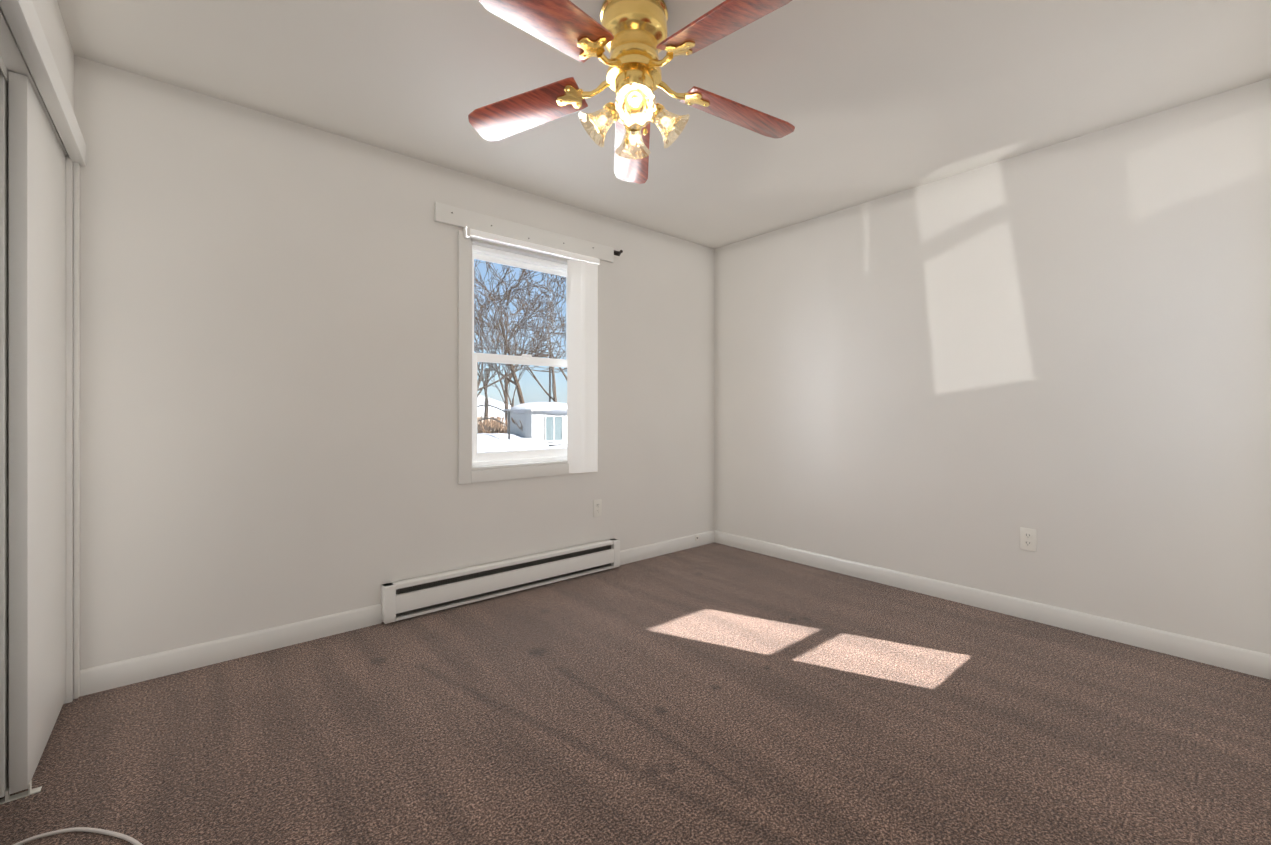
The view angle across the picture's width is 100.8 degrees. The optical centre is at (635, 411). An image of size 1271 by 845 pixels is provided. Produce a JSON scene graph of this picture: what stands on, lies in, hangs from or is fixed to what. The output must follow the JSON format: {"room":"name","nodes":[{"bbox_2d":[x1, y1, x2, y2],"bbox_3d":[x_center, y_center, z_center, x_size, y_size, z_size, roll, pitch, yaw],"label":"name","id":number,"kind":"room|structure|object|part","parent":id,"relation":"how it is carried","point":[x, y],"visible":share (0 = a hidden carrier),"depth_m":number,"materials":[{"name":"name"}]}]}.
{"room":"empty bedroom","nodes":[
{"label":"empty bedroom","id":0,"kind":"room"},
{"bbox_2d":[32,0,73,110],"bbox_3d":[-1.104,-0.135,0.726,0.100,2.400,3.184,0,0,-41],"label":"wall","id":1,"kind":"structure","parent":0,"point":[48,12],"depth_m":1.73,"materials":[{"name":"paint"}]},
{"bbox_2d":[0,69,8,797],"bbox_3d":[-1.928,0.057,1.651,0.035,1.980,0.609,0,0,-41],"label":"closet door","id":2,"kind":"structure","parent":1,"relation":"in","point":[4,435],"depth_m":1.43,"materials":[{"name":"paint"}]},
{"bbox_2d":[0,7,67,155],"bbox_3d":[-1.720,-0.928,1.439,0.087,0.036,1.201,0,0,-41],"label":"track rail","id":3,"kind":"object","parent":1,"relation":"attached to","point":[12,59],"visible":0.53,"depth_m":1.40,"materials":[{"name":"white metal"}]},
{"bbox_2d":[8,71,65,793],"bbox_3d":[-1.897,0.057,1.679,0.035,1.980,0.605,0,0,-41],"label":"closet door","id":4,"kind":"structure","parent":1,"relation":"in","point":[37,427],"depth_m":1.53,"materials":[{"name":"paint"}]},
{"bbox_2d":[0,0,85,703],"bbox_3d":[-1.700,0.022,1.438,0.144,2.087,1.326,0,0,-41],"label":"trim","id":5,"kind":"structure","parent":1,"relation":"attached to","point":[23,21],"depth_m":1.93,"materials":[{"name":"paint"}]},
{"bbox_2d":[74,55,713,669],"bbox_3d":[-1.051,-0.135,2.963,4.637,2.400,0.150,0,0,-41],"label":"wall","id":6,"kind":"structure","parent":0,"point":[268,371],"depth_m":2.43,"materials":[{"name":"paint"}]},
{"bbox_2d":[79,604,381,696],"bbox_3d":[-1.689,1.018,2.311,1.068,0.095,0.014,0,0,-41],"label":"baseboard","id":7,"kind":"structure","parent":6,"relation":"attached to","point":[100,678],"depth_m":2.24,"materials":[{"name":"paint"}]},
{"bbox_2d":[381,538,619,623],"bbox_3d":[-0.696,0.963,3.122,1.497,0.180,0.070,0,0,-41],"label":"baseboard heater","id":8,"kind":"object","parent":6,"relation":"attached to","point":[408,596],"visible":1,"depth_m":2.99,"materials":[{"name":"white metal"}]},
{"bbox_2d":[435,202,613,483],"bbox_3d":[-0.658,-0.364,3.272,1.213,1.527,0.151,0,0,-41],"label":"window","id":9,"kind":"structure","parent":6,"relation":"in","point":[474,466],"depth_m":3.12,"materials":[{"name":"paint"}]},
{"bbox_2d":[464,226,599,264],"bbox_3d":[-0.594,-0.993,3.200,0.910,0.055,0.047,0,0,-41],"label":"blind headrail","id":10,"kind":"object","parent":9,"relation":"attached to","point":[493,238],"visible":0.96,"depth_m":3.13,"materials":[{"name":"white"}]},
{"bbox_2d":[567,259,597,472],"bbox_3d":[-0.344,-0.297,3.419,0.201,1.380,0.061,0,0,-41],"label":"vane","id":11,"kind":"object","parent":10,"relation":"hanging from","point":[582,366],"visible":0.88,"depth_m":3.40,"materials":[{"name":"white"}]},
{"bbox_2d":[593,499,601,516],"bbox_3d":[-0.254,0.647,3.538,0.070,0.114,0.010,0,0,-41],"label":"outlet","id":12,"kind":"object","parent":6,"relation":"attached to","point":[597,508],"visible":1,"depth_m":3.54,"materials":[{"name":"white plastic"}]},
{"bbox_2d":[614,250,622,255],"bbox_3d":[-0.112,-1.100,3.623,0.057,0.032,0.066,0,0,-41],"label":"rod bracket","id":13,"kind":"object","parent":6,"relation":"attached to","point":[617,253],"visible":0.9,"depth_m":3.63,"materials":[{"name":"brown metal"}]},
{"bbox_2d":[620,530,714,564],"bbox_3d":[0.243,1.017,3.961,1.020,0.095,0.014,0,0,-41],"label":"baseboard","id":14,"kind":"structure","parent":6,"relation":"attached to","point":[678,544],"depth_m":3.93,"materials":[{"name":"paint"}]},
{"bbox_2d":[0,542,1270,844],"bbox_3d":[-0.017,1.095,1.753,4.637,0.060,3.334,0,0,-41],"label":"floor","id":15,"kind":"structure","parent":0,"point":[714,694],"depth_m":1.75,"materials":[{"name":"carpet"}]},
{"bbox_2d":[0,780,41,803],"bbox_3d":[-1.716,1.050,1.450,0.105,0.030,0.024,0,0,-41],"label":"floor guide","id":16,"kind":"object","parent":15,"relation":"on","point":[9,798],"visible":1,"depth_m":1.46,"materials":[{"name":"white plastic"}]},
{"bbox_2d":[13,827,142,844],"bbox_3d":[-1.224,1.061,1.046,0.585,0.009,0.767,0,0,-41],"label":"cord","id":17,"kind":"object","parent":15,"relation":"on","point":[133,841],"visible":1,"depth_m":1.32,"materials":[{"name":"white plastic"}]},
{"bbox_2d":[57,0,1270,248],"bbox_3d":[-0.017,-1.375,1.752,4.637,0.080,3.334,0,0,-41],"label":"ceiling","id":18,"kind":"structure","parent":0,"point":[869,100],"depth_m":2.11,"materials":[{"name":"paint"}]},
{"bbox_2d":[468,0,794,183],"bbox_3d":[0.016,-1.098,1.730,1.181,0.473,1.145,0,0,-41],"label":"ceiling fan","id":19,"kind":"object","parent":18,"relation":"hanging from","point":[630,36],"visible":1,"depth_m":1.70,"materials":[{"name":"brown wood"}]},
{"bbox_3d":[-0.383,-1.073,1.876,0.327,0.097,0.404,0,0,-41],"label":"blade","id":20,"kind":"part","parent":19,"relation":"part of","materials":[{"name":"brown wood"}]},
{"bbox_3d":[-0.229,-1.073,1.436,0.426,0.097,0.228,0,0,-41],"label":"blade","id":21,"kind":"part","parent":19,"relation":"part of","materials":[{"name":"brown wood"}]},
{"bbox_3d":[-0.015,-1.073,2.158,0.349,0.097,0.395,0,0,-41],"label":"blade","id":22,"kind":"part","parent":19,"relation":"part of","materials":[{"name":"brown wood"}]},
{"bbox_3d":[-0.004,-1.098,1.764,0.226,0.473,0.226,0,0,-41],"label":"motor","id":23,"kind":"part","parent":19,"relation":"part of","materials":[{"name":"gold metal"}]},
{"bbox_3d":[0.236,-1.073,1.445,0.159,0.097,0.425,0,0,-41],"label":"blade","id":24,"kind":"part","parent":19,"relation":"part of","materials":[{"name":"brown wood"}]},
{"bbox_3d":[0.369,-1.073,1.896,0.428,0.097,0.260,0,0,-41],"label":"blade","id":25,"kind":"part","parent":19,"relation":"part of","materials":[{"name":"brown wood"}]},
{"bbox_2d":[714,78,1270,654],"bbox_3d":[1.689,-0.135,3.210,0.150,2.400,3.334,0,0,-41],"label":"wall","id":26,"kind":"structure","parent":0,"point":[1064,348],"depth_m":2.67,"materials":[{"name":"paint"}]},
{"bbox_2d":[715,530,1270,679],"bbox_3d":[1.610,1.017,3.176,0.014,0.095,2.984,0,0,-41],"label":"baseboard","id":27,"kind":"structure","parent":26,"relation":"attached to","point":[1233,658],"depth_m":2.66,"materials":[{"name":"paint"}]},
{"bbox_2d":[1020,527,1036,551],"bbox_3d":[2.017,0.655,2.702,0.010,0.114,0.070,0,0,-41],"label":"outlet","id":28,"kind":"object","parent":26,"relation":"attached to","point":[1028,539],"visible":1,"depth_m":2.70,"materials":[{"name":"white plastic"}]},
{"label":"outside","id":29,"kind":"structure","parent":0,"visible":0},
{"bbox_2d":[474,260,566,452],"bbox_3d":[-13.616,-5.535,61.581,120.000,15.603,120.000,0,0,-41],"label":"yard","id":30,"kind":"structure","parent":29,"point":[517,427],"depth_m":30.29,"materials":[{"name":"white snow"}]}
]}

